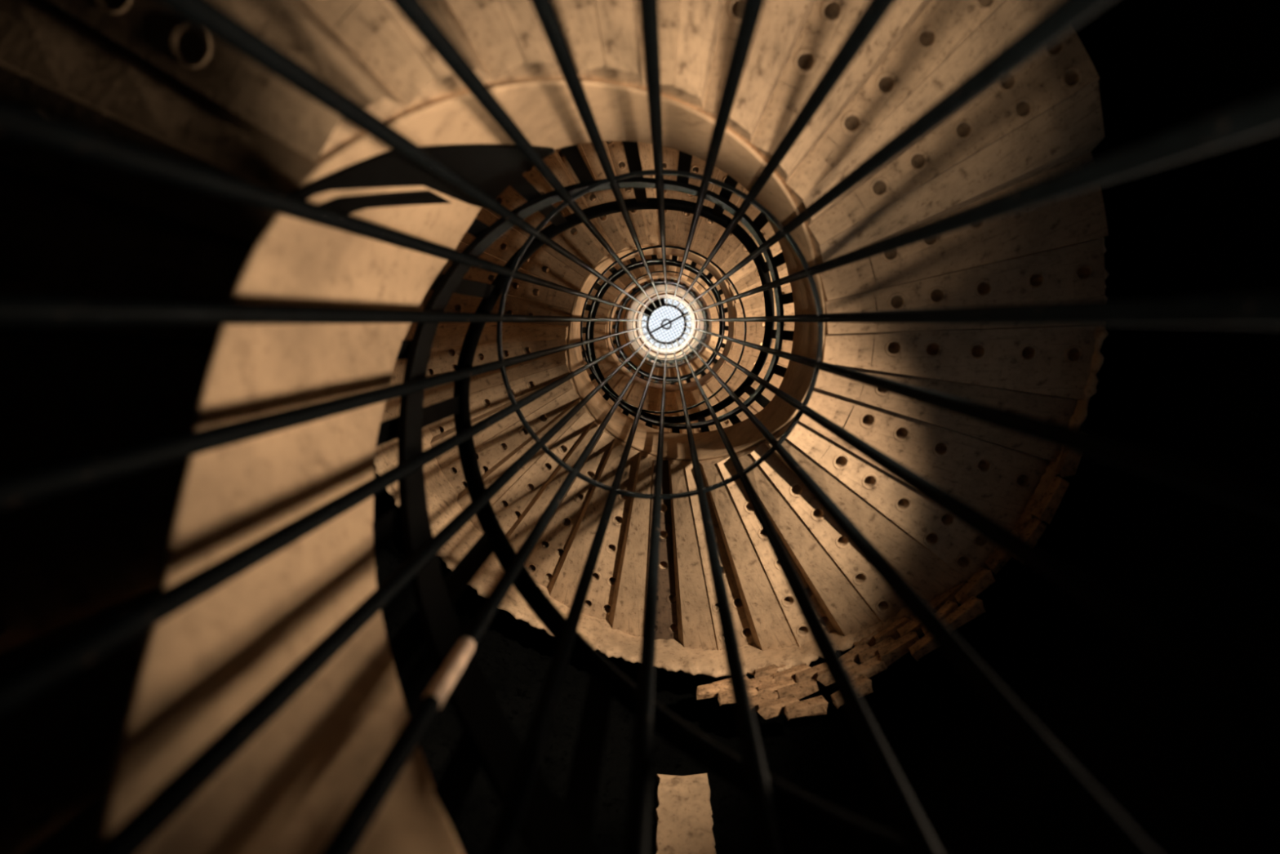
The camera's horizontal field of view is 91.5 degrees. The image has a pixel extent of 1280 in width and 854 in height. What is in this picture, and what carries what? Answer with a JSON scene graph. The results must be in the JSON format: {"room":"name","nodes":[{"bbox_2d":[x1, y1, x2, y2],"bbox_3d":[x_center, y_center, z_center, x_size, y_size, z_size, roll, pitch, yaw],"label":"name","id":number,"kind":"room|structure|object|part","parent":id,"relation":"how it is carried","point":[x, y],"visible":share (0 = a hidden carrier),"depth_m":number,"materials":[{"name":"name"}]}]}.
{"room":"spiral stairwell","nodes":[
{"label":"spiral stairwell","id":0,"kind":"room"},
{"bbox_2d":[582,258,721,410],"bbox_3d":[0.463,-1.814,11.124,4.500,0.160,4.500,0,-80,2],"label":"ceiling","id":1,"kind":"structure","parent":0,"point":[600,282],"depth_m":11.16,"materials":[{"name":"paint"}]},
{"bbox_2d":[618,278,715,371],"bbox_3d":[0.529,-2.066,12.611,1.720,3.220,1.720,0,-80,2],"label":"wall","id":2,"kind":"structure","parent":0,"point":[641,353],"depth_m":11.72,"materials":[{"name":"paint"}]},
{"bbox_2d":[635,293,697,355],"bbox_3d":[0.645,-2.503,15.182,1.720,2.000,1.720,0,-80,2],"label":"trim","id":3,"kind":"structure","parent":2,"relation":"attached to","point":[663,295],"depth_m":14.42,"materials":[{"name":"beige stone"}]},
{"bbox_2d":[640,297,692,349],"bbox_3d":[0.690,-2.675,16.194,1.800,0.185,1.800,0,-80,2],"label":"window","id":4,"kind":"structure","parent":2,"relation":"in","point":[651,306],"depth_m":16.20,"materials":[{"name":"white glass"}]},
{"bbox_3d":[0.360,-3.088,16.080,0.731,0.060,0.284,-37,-84,8],"label":"roof panel","id":5,"kind":"part","parent":4,"relation":"part of","materials":[{"name":"glass"}]},
{"bbox_3d":[0.361,-2.430,16.273,0.660,0.001,0.783,0,-80,2],"label":"pane","id":6,"kind":"part","parent":4,"relation":"part of","materials":[{"name":"white glass"}]},
{"bbox_3d":[0.437,-3.006,16.172,0.783,0.001,0.660,0,-80,2],"label":"pane","id":7,"kind":"part","parent":4,"relation":"part of","materials":[{"name":"white glass"}]},
{"bbox_3d":[0.945,-2.351,16.260,0.783,0.001,0.660,0,-80,2],"label":"pane","id":8,"kind":"part","parent":4,"relation":"part of","materials":[{"name":"white glass"}]},
{"bbox_3d":[1.021,-2.927,16.159,0.660,0.001,0.783,0,-80,2],"label":"pane","id":9,"kind":"part","parent":4,"relation":"part of","materials":[{"name":"white glass"}]},
{"bbox_2d":[373,85,1109,719],"bbox_3d":[0.268,-1.062,6.778,3.540,8.669,3.567,0,-80,2],"label":"wall","id":10,"kind":"structure","parent":0,"point":[774,691],"depth_m":3.05,"materials":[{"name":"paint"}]},
{"bbox_2d":[0,0,1108,853],"bbox_3d":[0.179,-0.737,4.789,3.494,12.023,3.496,0,-80,2],"label":"spiral staircase","id":11,"kind":"structure","parent":10,"relation":"attached to","point":[79,757],"depth_m":1.35,"materials":[{"name":"wood"}]},
{"bbox_2d":[372,141,946,853],"bbox_3d":[0.209,-0.855,5.482,1.362,11.712,1.355,0,-80,2],"label":"stair railing","id":12,"kind":"object","parent":11,"relation":"attached to","point":[486,740],"visible":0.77,"depth_m":1.34,"materials":[{"name":"black metal"}]},
{"bbox_3d":[0.204,-0.837,5.373,1.288,11.491,1.288,0,-80,2],"label":"rail","id":13,"kind":"part","parent":12,"relation":"part of","materials":[{"name":"black metal"}]},
{"bbox_2d":[373,0,1279,853],"bbox_3d":[0.183,-0.754,4.889,4.500,12.500,4.500,0,-80,2],"label":"wall","id":14,"kind":"structure","parent":0,"point":[1183,766],"depth_m":2.38,"materials":[{"name":"paint"}]},
{"bbox_2d":[1246,788,1279,848],"bbox_3d":[1.957,0.682,1.236,0.215,0.780,1.181,23,-80,-1],"label":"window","id":15,"kind":"structure","parent":14,"relation":"in","point":[1266,819],"depth_m":1.68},
{"label":"floor","id":16,"kind":"structure","parent":0,"visible":0},
{"bbox_2d":[0,0,1279,853],"bbox_3d":[0.268,-1.076,6.783,1.218,16.345,1.231,0,-80,2],"label":"cage","id":17,"kind":"object","parent":16,"relation":"on","point":[1253,700],"visible":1,"depth_m":0.89,"materials":[{"name":"black metal"}]},
{"bbox_3d":[-0.252,-1.150,6.771,0.181,16.300,0.031,8,-80,1],"label":"rod","id":18,"kind":"part","parent":17,"relation":"part of","materials":[{"name":"black metal"}]},
{"bbox_3d":[-0.252,-1.003,6.796,0.181,16.300,0.031,-8,-81,4],"label":"rod","id":19,"kind":"part","parent":17,"relation":"part of","materials":[{"name":"black metal"}]},
{"bbox_3d":[-0.210,-1.291,6.745,0.181,16.300,0.031,25,-80,-2],"label":"rod","id":20,"kind":"part","parent":17,"relation":"part of","materials":[{"name":"black metal"}]},
{"bbox_3d":[-0.210,-0.861,6.818,0.181,16.300,0.031,-24,-82,6],"label":"rod","id":21,"kind":"part","parent":17,"relation":"part of","materials":[{"name":"black metal"}]},
{"bbox_3d":[-0.130,-0.736,6.836,0.181,16.300,0.031,-40,-84,8],"label":"rod","id":22,"kind":"part","parent":17,"relation":"part of","materials":[{"name":"black metal"}]},
{"bbox_3d":[-0.130,-1.414,6.721,0.181,16.300,0.031,41,-81,-4],"label":"rod","id":23,"kind":"part","parent":17,"relation":"part of","materials":[{"name":"black metal"}]},
{"bbox_3d":[-0.017,-0.639,6.847,0.031,16.300,0.181,33,-81,-3],"label":"rod","id":24,"kind":"part","parent":17,"relation":"part of","materials":[{"name":"black metal"}]},
{"bbox_3d":[-0.017,-1.510,6.699,0.031,16.300,0.181,-32,-83,7],"label":"rod","id":25,"kind":"part","parent":17,"relation":"part of","materials":[{"name":"black metal"}]},
{"bbox_3d":[0.119,-0.577,6.852,0.031,16.300,0.181,17,-80,0],"label":"rod","id":26,"kind":"part","parent":17,"relation":"part of","materials":[{"name":"black metal"}]},
{"bbox_3d":[0.119,-1.570,6.683,0.031,16.300,0.181,-16,-81,5],"label":"rod","id":27,"kind":"part","parent":17,"relation":"part of","materials":[{"name":"black metal"}]},
{"bbox_3d":[0.267,-0.555,6.849,0.031,16.300,0.181,0,-80,2],"label":"rod","id":28,"kind":"part","parent":17,"relation":"part of","materials":[{"name":"black metal"}]},
{"bbox_3d":[0.267,-1.590,6.673,0.031,16.300,0.181,0,-80,2],"label":"rod","id":29,"kind":"part","parent":17,"relation":"part of","materials":[{"name":"black metal"}]},
{"bbox_3d":[0.414,-1.568,6.670,0.031,16.300,0.181,17,-80,0],"label":"rod","id":30,"kind":"part","parent":17,"relation":"part of","materials":[{"name":"black metal"}]},
{"bbox_3d":[0.414,-0.575,6.839,0.031,16.300,0.181,-16,-81,5],"label":"rod","id":31,"kind":"part","parent":17,"relation":"part of","materials":[{"name":"black metal"}]},
{"bbox_3d":[0.550,-1.506,6.675,0.031,16.300,0.181,33,-81,-3],"label":"rod","id":32,"kind":"part","parent":17,"relation":"part of","materials":[{"name":"black metal"}]},
{"bbox_3d":[0.550,-0.635,6.822,0.031,16.300,0.181,-32,-83,7],"label":"rod","id":33,"kind":"part","parent":17,"relation":"part of","materials":[{"name":"black metal"}]},
{"bbox_3d":[0.663,-1.408,6.686,0.181,16.300,0.031,-40,-84,8],"label":"rod","id":34,"kind":"part","parent":17,"relation":"part of","materials":[{"name":"black metal"}]},
{"bbox_3d":[0.663,-0.731,6.801,0.181,16.300,0.031,41,-81,-4],"label":"rod","id":35,"kind":"part","parent":17,"relation":"part of","materials":[{"name":"black metal"}]},
{"bbox_3d":[0.744,-0.854,6.777,0.181,16.300,0.031,25,-80,-2],"label":"rod","id":36,"kind":"part","parent":17,"relation":"part of","materials":[{"name":"black metal"}]},
{"bbox_3d":[0.744,-1.284,6.704,0.181,16.300,0.031,-24,-82,6],"label":"rod","id":37,"kind":"part","parent":17,"relation":"part of","materials":[{"name":"black metal"}]},
{"bbox_3d":[0.786,-0.995,6.751,0.181,16.300,0.031,8,-80,1],"label":"rod","id":38,"kind":"part","parent":17,"relation":"part of","materials":[{"name":"black metal"}]},
{"bbox_3d":[0.786,-1.142,6.726,0.181,16.300,0.031,-8,-81,4],"label":"rod","id":39,"kind":"part","parent":17,"relation":"part of","materials":[{"name":"black metal"}]}
]}

